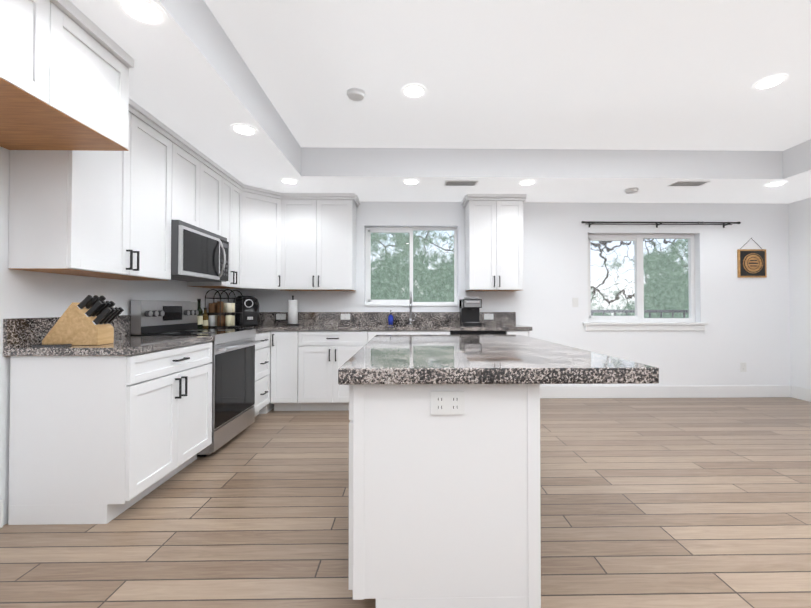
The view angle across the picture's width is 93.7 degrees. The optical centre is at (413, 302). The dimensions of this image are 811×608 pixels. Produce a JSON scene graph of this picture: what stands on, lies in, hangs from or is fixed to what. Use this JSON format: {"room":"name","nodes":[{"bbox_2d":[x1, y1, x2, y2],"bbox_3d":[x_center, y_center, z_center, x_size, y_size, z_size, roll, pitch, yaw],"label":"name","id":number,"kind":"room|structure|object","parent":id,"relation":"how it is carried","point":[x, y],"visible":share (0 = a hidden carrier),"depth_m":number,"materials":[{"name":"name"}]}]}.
{"room":"kitchen","nodes":[
{"label":"kitchen","id":0,"kind":"room"},
{"bbox_2d":[0,146,236,524],"bbox_3d":[-2.132,-0.278,0.673,0.100,2.810,8.217,0,-1,-1],"label":"wall","id":1,"kind":"structure","parent":0,"point":[28,294],"depth_m":2.13,"materials":[{"name":"white paint"}]},
{"bbox_2d":[0,498,3,527],"bbox_3d":[-2.047,1.037,-0.690,0.017,0.145,5.258,0,-1,-1],"label":"baseboard","id":2,"kind":"structure","parent":1,"relation":"attached to","point":[1,500],"depth_m":1.93,"materials":[{"name":"white wood"}]},
{"bbox_2d":[0,0,133,150],"bbox_3d":[-1.776,-1.038,1.533,0.638,0.482,0.904,0,-1,-1],"label":"upper cabinet","id":3,"kind":"object","parent":1,"relation":"attached to","point":[65,65],"visible":1,"depth_m":1.66,"materials":[{"name":"white wood"}]},
{"bbox_2d":[8,102,179,280],"bbox_3d":[-1.953,-0.700,2.431,0.318,1.062,0.904,0,-1,-1],"label":"upper cabinet","id":4,"kind":"object","parent":1,"relation":"attached to","point":[104,214],"depth_m":2.19,"materials":[{"name":"white wood"}]},
{"bbox_2d":[180,142,207,230],"bbox_3d":[-1.964,-0.918,3.047,0.318,0.610,0.439,0,-1,-1],"label":"upper cabinet","id":5,"kind":"object","parent":1,"relation":"attached to","point":[193,168],"depth_m":3.13,"materials":[{"name":"white wood"}]},
{"bbox_2d":[171,220,228,281],"bbox_3d":[-1.900,-0.405,3.202,0.451,0.410,0.758,0,-1,-1],"label":"microwave","id":6,"kind":"object","parent":5,"relation":"attached to","point":[198,254],"visible":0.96,"depth_m":3.07,"materials":[{"name":"grey"}]},
{"bbox_2d":[208,162,219,234],"bbox_3d":[-1.969,-0.914,3.369,0.318,0.610,0.440,0,-1,-1],"label":"upper cabinet","id":7,"kind":"object","parent":1,"relation":"attached to","point":[213,171],"depth_m":3.45,"materials":[{"name":"white wood"}]},
{"bbox_2d":[187,170,243,289],"bbox_3d":[-1.959,-0.682,3.794,0.354,1.062,0.536,0,-1,-1],"label":"upper cabinet","id":8,"kind":"object","parent":1,"relation":"attached to","point":[231,191],"depth_m":3.81,"materials":[{"name":"white wood"}]},
{"bbox_2d":[238,186,295,290],"bbox_3d":[-1.803,-0.675,4.311,0.684,1.062,0.663,0,-1,-1],"label":"upper cabinet","id":9,"kind":"object","parent":1,"relation":"attached to","point":[263,208],"depth_m":4.20,"materials":[{"name":"white wood"}]},
{"bbox_2d":[0,397,810,607],"bbox_3d":[1.342,1.168,0.716,7.050,0.080,8.217,0,-1,-1],"label":"floor","id":10,"kind":"structure","parent":0,"point":[675,502],"depth_m":1.97,"materials":[{"name":"brown wood"}]},
{"bbox_2d":[8,342,211,524],"bbox_3d":[-1.779,0.715,2.385,0.664,0.869,0.842,0,-1,-1],"label":"base cabinet","id":11,"kind":"object","parent":10,"relation":"on","point":[100,439],"visible":0.98,"depth_m":1.97,"materials":[{"name":"white wood"}]},
{"bbox_2d":[131,300,260,456],"bbox_3d":[-1.761,0.573,3.192,0.683,1.175,0.758,0,-1,-1],"label":"range","id":12,"kind":"object","parent":10,"relation":"on","point":[233,382],"visible":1,"depth_m":3.08,"materials":[{"name":"silver metal"}]},
{"bbox_2d":[253,331,273,416],"bbox_3d":[-1.810,0.739,4.098,0.664,0.866,1.051,0,-1,-1],"label":"base cabinet","id":13,"kind":"object","parent":10,"relation":"on","point":[263,405],"visible":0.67,"depth_m":3.82,"materials":[{"name":"white wood"}]},
{"bbox_2d":[271,331,302,410],"bbox_3d":[-1.342,0.742,4.308,0.350,0.866,0.610,0,-1,-1],"label":"base cabinet","id":14,"kind":"object","parent":10,"relation":"on","point":[286,346],"depth_m":4.01,"materials":[{"name":"white wood"}]},
{"bbox_2d":[303,331,378,410],"bbox_3d":[-0.862,0.742,4.326,0.859,0.866,0.628,0,-1,-1],"label":"base cabinet","id":15,"kind":"object","parent":10,"relation":"on","point":[306,366],"depth_m":4.02,"materials":[{"name":"white wood"}]},
{"bbox_2d":[3,312,531,355],"bbox_3d":[-0.427,0.304,3.314,3.401,0.404,2.679,0,-1,-1],"label":"countertop","id":16,"kind":"structure","parent":15,"relation":"on","point":[21,336],"depth_m":3.92,"materials":[{"name":"grey stone"}]},
{"bbox_2d":[32,344,71,346],"bbox_3d":[-1.940,0.230,2.057,0.150,0.010,0.100,0,-1,-9],"label":"notepad","id":17,"kind":"object","parent":16,"relation":"on","point":[45,345],"visible":0.71,"depth_m":2.01,"materials":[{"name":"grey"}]},
{"bbox_2d":[42,295,123,344],"bbox_3d":[-1.848,0.098,2.133,0.361,0.275,0.115,0,-1,-1],"label":"knife block","id":18,"kind":"object","parent":16,"relation":"on","point":[88,319],"visible":1,"depth_m":2.08,"materials":[{"name":"brown wood"}]},
{"bbox_2d":[197,299,202,328],"bbox_3d":[-2.071,0.112,3.662,0.068,0.288,0.067,0,-1,-1],"label":"olive oil bottle","id":19,"kind":"object","parent":16,"relation":"on","point":[200,319],"visible":0.71,"depth_m":3.65,"materials":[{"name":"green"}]},
{"bbox_2d":[203,308,207,328],"bbox_3d":[-2.057,0.155,3.746,0.058,0.203,0.057,0,-1,-1],"label":"vinegar bottle","id":20,"kind":"object","parent":16,"relation":"on","point":[205,320],"visible":0.83,"depth_m":3.73,"materials":[{"name":"brown glass"}]},
{"bbox_2d":[205,289,242,327],"bbox_3d":[-1.950,0.064,3.909,0.308,0.389,0.179,0,-1,-1],"label":"wire rack","id":21,"kind":"object","parent":16,"relation":"on","point":[220,320],"visible":1,"depth_m":3.85,"materials":[{"name":"black metal"}]},
{"bbox_2d":[232,296,258,325],"bbox_3d":[-1.878,0.096,4.244,0.296,0.335,0.322,0,-1,-1],"label":"air fryer","id":22,"kind":"object","parent":16,"relation":"on","point":[250,310],"visible":0.96,"depth_m":4.15,"materials":[{"name":"black plastic"}]},
{"bbox_2d":[276,314,285,319],"bbox_3d":[-1.613,0.174,4.609,0.115,0.072,0.007,0,-1,-1],"label":"outlet","id":23,"kind":"object","parent":16,"relation":"attached to","point":[280,316],"visible":1,"depth_m":4.61,"materials":[{"name":"white plastic"}]},
{"bbox_2d":[286,296,298,324],"bbox_3d":[-1.425,0.093,4.473,0.150,0.346,0.150,0,-1,-1],"label":"paper towel","id":24,"kind":"object","parent":16,"relation":"on","point":[292,311],"visible":1,"depth_m":4.42,"materials":[{"name":"white paper"}]},
{"bbox_2d":[341,314,349,319],"bbox_3d":[-0.833,0.174,4.623,0.115,0.072,0.007,0,-1,-1],"label":"outlet","id":25,"kind":"object","parent":16,"relation":"attached to","point":[345,316],"visible":1,"depth_m":4.62,"materials":[{"name":"white plastic"}]},
{"bbox_2d":[388,310,392,324],"bbox_3d":[-0.279,0.180,4.557,0.060,0.175,0.065,0,-1,-1],"label":"soap bottle","id":26,"kind":"object","parent":16,"relation":"on","point":[390,319],"visible":0.98,"depth_m":4.53,"materials":[{"name":"blue plastic"}]},
{"bbox_2d":[409,291,415,324],"bbox_3d":[-0.016,0.068,4.521,0.097,0.398,0.192,0,-1,-1],"label":"faucet","id":27,"kind":"object","parent":16,"relation":"on","point":[410,319],"visible":1,"depth_m":4.57,"materials":[{"name":"silver metal"}]},
{"bbox_2d":[459,297,481,325],"bbox_3d":[0.656,0.104,4.415,0.210,0.322,0.330,0,-1,-1],"label":"coffee maker","id":28,"kind":"object","parent":16,"relation":"on","point":[469,310],"visible":1,"depth_m":4.41,"materials":[{"name":"black plastic"}]},
{"bbox_2d":[484,314,493,319],"bbox_3d":[0.917,0.175,4.655,0.115,0.072,0.007,0,-1,-1],"label":"outlet","id":29,"kind":"object","parent":16,"relation":"attached to","point":[488,316],"visible":1,"depth_m":4.65,"materials":[{"name":"white plastic"}]},
{"bbox_2d":[349,384,540,607],"bbox_3d":[0.100,0.715,1.744,0.678,0.852,0.822,0,-1,-1],"label":"base cabinet","id":30,"kind":"object","parent":10,"relation":"on","point":[444,511],"visible":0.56,"depth_m":1.32,"materials":[{"name":"white wood"}]},
{"bbox_2d":[430,391,464,414],"bbox_3d":[0.118,0.354,1.337,0.120,0.080,0.008,0,-1,-1],"label":"outlet","id":31,"kind":"object","parent":30,"relation":"attached to","point":[447,402],"visible":1,"depth_m":1.33,"materials":[{"name":"white plastic"}]},
{"bbox_2d":[338,335,658,384],"bbox_3d":[0.280,0.264,2.101,1.105,0.055,1.600,0,-1,-1],"label":"countertop","id":32,"kind":"structure","parent":30,"relation":"on","point":[447,359],"depth_m":1.41,"materials":[{"name":"stone"}]},
{"bbox_2d":[439,331,514,334],"bbox_3d":[0.681,0.743,4.352,0.724,0.866,0.630,0,-1,-1],"label":"base cabinet","id":33,"kind":"object","parent":10,"relation":"on","point":[440,332],"depth_m":4.04,"materials":[{"name":"white"}]},
{"bbox_2d":[515,331,529,336],"bbox_3d":[1.109,0.743,4.361,0.252,0.866,0.628,0,-1,-1],"label":"base cabinet","id":34,"kind":"object","parent":10,"relation":"on","point":[526,333],"depth_m":4.05,"materials":[{"name":"white wood"}]},
{"bbox_2d":[69,0,810,203],"bbox_3d":[1.343,-1.487,0.726,6.850,0.390,7.967,0,-1,-1],"label":"ceiling","id":35,"kind":"structure","parent":0,"point":[597,101],"depth_m":2.74,"materials":[{"name":"white paint"}]},
{"bbox_2d":[115,0,167,26],"bbox_3d":[-1.190,-1.275,1.665,0.190,0.007,0.190,0,-1,-1],"label":"recessed light","id":36,"kind":"object","parent":35,"relation":"in","point":[150,13],"visible":1,"depth_m":1.67,"materials":[{"name":"white plastic"}]},
{"bbox_2d":[230,123,257,135],"bbox_3d":[-1.240,-1.261,2.779,0.190,0.007,0.190,0,-1,-1],"label":"recessed light","id":37,"kind":"object","parent":35,"relation":"in","point":[243,129],"visible":1,"depth_m":2.77,"materials":[{"name":"white plastic"}]},
{"bbox_2d":[280,178,298,183],"bbox_3d":[-1.280,-1.246,3.913,0.190,0.007,0.190,0,-1,-1],"label":"recessed light","id":38,"kind":"object","parent":35,"relation":"in","point":[288,180],"visible":0.94,"depth_m":3.91,"materials":[{"name":"white"}]},
{"bbox_2d":[346,88,364,101],"bbox_3d":[-0.430,-1.537,2.822,0.140,0.034,0.140,0,-1,-1],"label":"smoke detector","id":39,"kind":"object","parent":35,"relation":"attached to","point":[356,94],"visible":0.98,"depth_m":2.79,"materials":[{"name":"white plastic"}]},
{"bbox_2d":[402,179,419,184],"bbox_3d":[-0.030,-1.245,3.936,0.190,0.007,0.190,0,-1,-1],"label":"recessed light","id":40,"kind":"object","parent":35,"relation":"in","point":[411,181],"visible":1,"depth_m":3.92,"materials":[{"name":"white plastic"}]},
{"bbox_2d":[401,83,426,98],"bbox_3d":[0.001,-1.550,2.795,0.190,0.007,0.190,0,-1,-1],"label":"recessed light","id":41,"kind":"object","parent":35,"relation":"in","point":[413,91],"visible":1,"depth_m":2.79,"materials":[{"name":"white plastic"}]},
{"bbox_2d":[444,180,477,185],"bbox_3d":[0.489,-1.244,3.975,0.340,0.008,0.160,0,-1,-1],"label":"ceiling vent","id":42,"kind":"object","parent":35,"relation":"in","point":[460,182],"visible":0.98,"depth_m":3.94,"materials":[{"name":"white metal"}]},
{"bbox_2d":[518,179,536,185],"bbox_3d":[1.180,-1.245,3.957,0.190,0.007,0.190,0,-1,-1],"label":"recessed light","id":43,"kind":"object","parent":35,"relation":"in","point":[527,182],"visible":1,"depth_m":3.94,"materials":[{"name":"white"}]},
{"bbox_2d":[624,187,638,193],"bbox_3d":[2.396,-1.229,4.189,0.140,0.034,0.140,0,-1,-1],"label":"smoke detector","id":44,"kind":"object","parent":35,"relation":"attached to","point":[631,190],"visible":1,"depth_m":4.16,"materials":[{"name":"white plastic"}]},
{"bbox_2d":[668,181,710,185],"bbox_3d":[2.880,-1.244,3.988,0.340,0.008,0.160,0,-1,-1],"label":"ceiling vent","id":45,"kind":"object","parent":35,"relation":"in","point":[688,183],"visible":1,"depth_m":3.97,"materials":[{"name":"white metal"}]},
{"bbox_2d":[752,74,788,89],"bbox_3d":[2.513,-1.552,2.685,0.190,0.007,0.190,0,-1,-1],"label":"recessed light","id":46,"kind":"object","parent":35,"relation":"in","point":[772,81],"visible":1,"depth_m":2.68,"materials":[{"name":"white plastic"}]},
{"bbox_2d":[763,181,787,186],"bbox_3d":[3.809,-1.244,4.004,0.190,0.007,0.190,0,-1,-1],"label":"recessed light","id":47,"kind":"object","parent":35,"relation":"in","point":[774,184],"visible":1,"depth_m":4.00,"materials":[{"name":"white"}]},
{"bbox_2d":[237,201,790,385],"bbox_3d":[1.270,-0.224,4.768,6.850,2.810,0.150,0,-1,-1],"label":"wall","id":48,"kind":"structure","parent":0,"point":[747,320],"depth_m":4.72,"materials":[{"name":"white paint"}]},
{"bbox_2d":[284,194,327,290],"bbox_3d":[-1.312,-0.673,4.474,0.512,1.062,0.354,0,-1,-1],"label":"upper cabinet","id":49,"kind":"object","parent":48,"relation":"attached to","point":[303,213],"depth_m":4.34,"materials":[{"name":"white wood"}]},
{"bbox_2d":[324,194,355,290],"bbox_3d":[-0.939,-0.673,4.499,0.469,1.062,0.318,0,-1,-1],"label":"upper cabinet","id":50,"kind":"object","parent":48,"relation":"attached to","point":[339,209],"depth_m":4.35,"materials":[{"name":"white wood"}]},
{"bbox_2d":[365,227,456,304],"bbox_3d":[-0.033,-0.456,4.777,1.151,0.971,0.062,0,-1,-1],"label":"window","id":51,"kind":"structure","parent":48,"relation":"in","point":[368,263],"depth_m":4.76,"materials":[{"name":"white plastic"}]},
{"bbox_2d":[464,194,523,290],"bbox_3d":[0.946,-0.672,4.532,0.626,1.062,0.318,0,-1,-1],"label":"upper cabinet","id":52,"kind":"object","parent":48,"relation":"attached to","point":[493,225],"depth_m":4.38,"materials":[{"name":"white wood"}]},
{"bbox_2d":[364,234,707,330],"bbox_3d":[1.513,-0.256,4.747,4.245,1.213,0.170,0,-1,-1],"label":"window","id":53,"kind":"structure","parent":48,"relation":"in","point":[638,256],"depth_m":4.81,"materials":[{"name":"white plastic"}]},
{"bbox_2d":[572,298,577,306],"bbox_3d":[1.996,0.000,4.695,0.072,0.115,0.013,0,-1,-1],"label":"light switch","id":54,"kind":"object","parent":48,"relation":"attached to","point":[575,302],"visible":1,"depth_m":4.70,"materials":[{"name":"white plastic"}]},
{"bbox_2d":[581,221,740,227],"bbox_3d":[3.022,-0.963,4.682,1.954,0.065,0.099,0,-1,-1],"label":"curtain rod","id":55,"kind":"object","parent":48,"relation":"attached to","point":[724,224],"visible":1,"depth_m":4.66,"materials":[{"name":"black metal"}]},
{"bbox_2d":[540,386,790,397],"bbox_3d":[2.977,1.108,4.697,3.362,0.145,0.013,0,-1,-1],"label":"baseboard","id":56,"kind":"structure","parent":48,"relation":"attached to","point":[545,391],"depth_m":4.69,"materials":[{"name":"white wood"}]},
{"bbox_2d":[740,362,745,371],"bbox_3d":[4.096,0.806,4.725,0.072,0.115,0.007,0,-1,-1],"label":"outlet","id":57,"kind":"object","parent":48,"relation":"attached to","point":[742,366],"visible":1,"depth_m":4.72,"materials":[{"name":"white plastic"}]},
{"bbox_2d":[737,238,766,277],"bbox_3d":[4.211,-0.557,4.730,0.350,0.495,0.036,0,-1,-1],"label":"picture","id":58,"kind":"object","parent":48,"relation":"attached to","point":[751,263],"visible":1,"depth_m":4.72,"materials":[{"name":"brown wood"}]},
{"bbox_2d":[788,197,810,389],"bbox_3d":[4.817,-0.276,0.797,0.100,2.810,8.217,0,-1,-1],"label":"wall","id":59,"kind":"structure","parent":0,"point":[800,274],"depth_m":4.62,"materials":[{"name":"white paint"}]},
{"bbox_2d":[790,386,810,401],"bbox_3d":[4.756,1.056,0.754,0.017,0.145,7.963,0,-1,-1],"label":"baseboard","id":60,"kind":"structure","parent":59,"relation":"attached to","point":[800,393],"depth_m":4.61,"materials":[{"name":"white wood"}]},
{"label":"outside","id":61,"kind":"structure","parent":0,"visible":0},
{"bbox_2d":[371,231,688,317],"bbox_3d":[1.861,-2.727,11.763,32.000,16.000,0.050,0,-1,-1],"label":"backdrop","id":62,"kind":"structure","parent":61,"point":[418,249],"depth_m":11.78,"materials":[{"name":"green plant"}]},
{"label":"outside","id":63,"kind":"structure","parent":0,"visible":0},
{"bbox_2d":[591,310,688,317],"bbox_3d":[4.207,0.714,6.333,7.500,1.175,2.800,0,-1,-1],"label":"railing","id":64,"kind":"object","parent":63,"point":[633,311],"depth_m":6.34,"materials":[{"name":"grey"}]}
]}

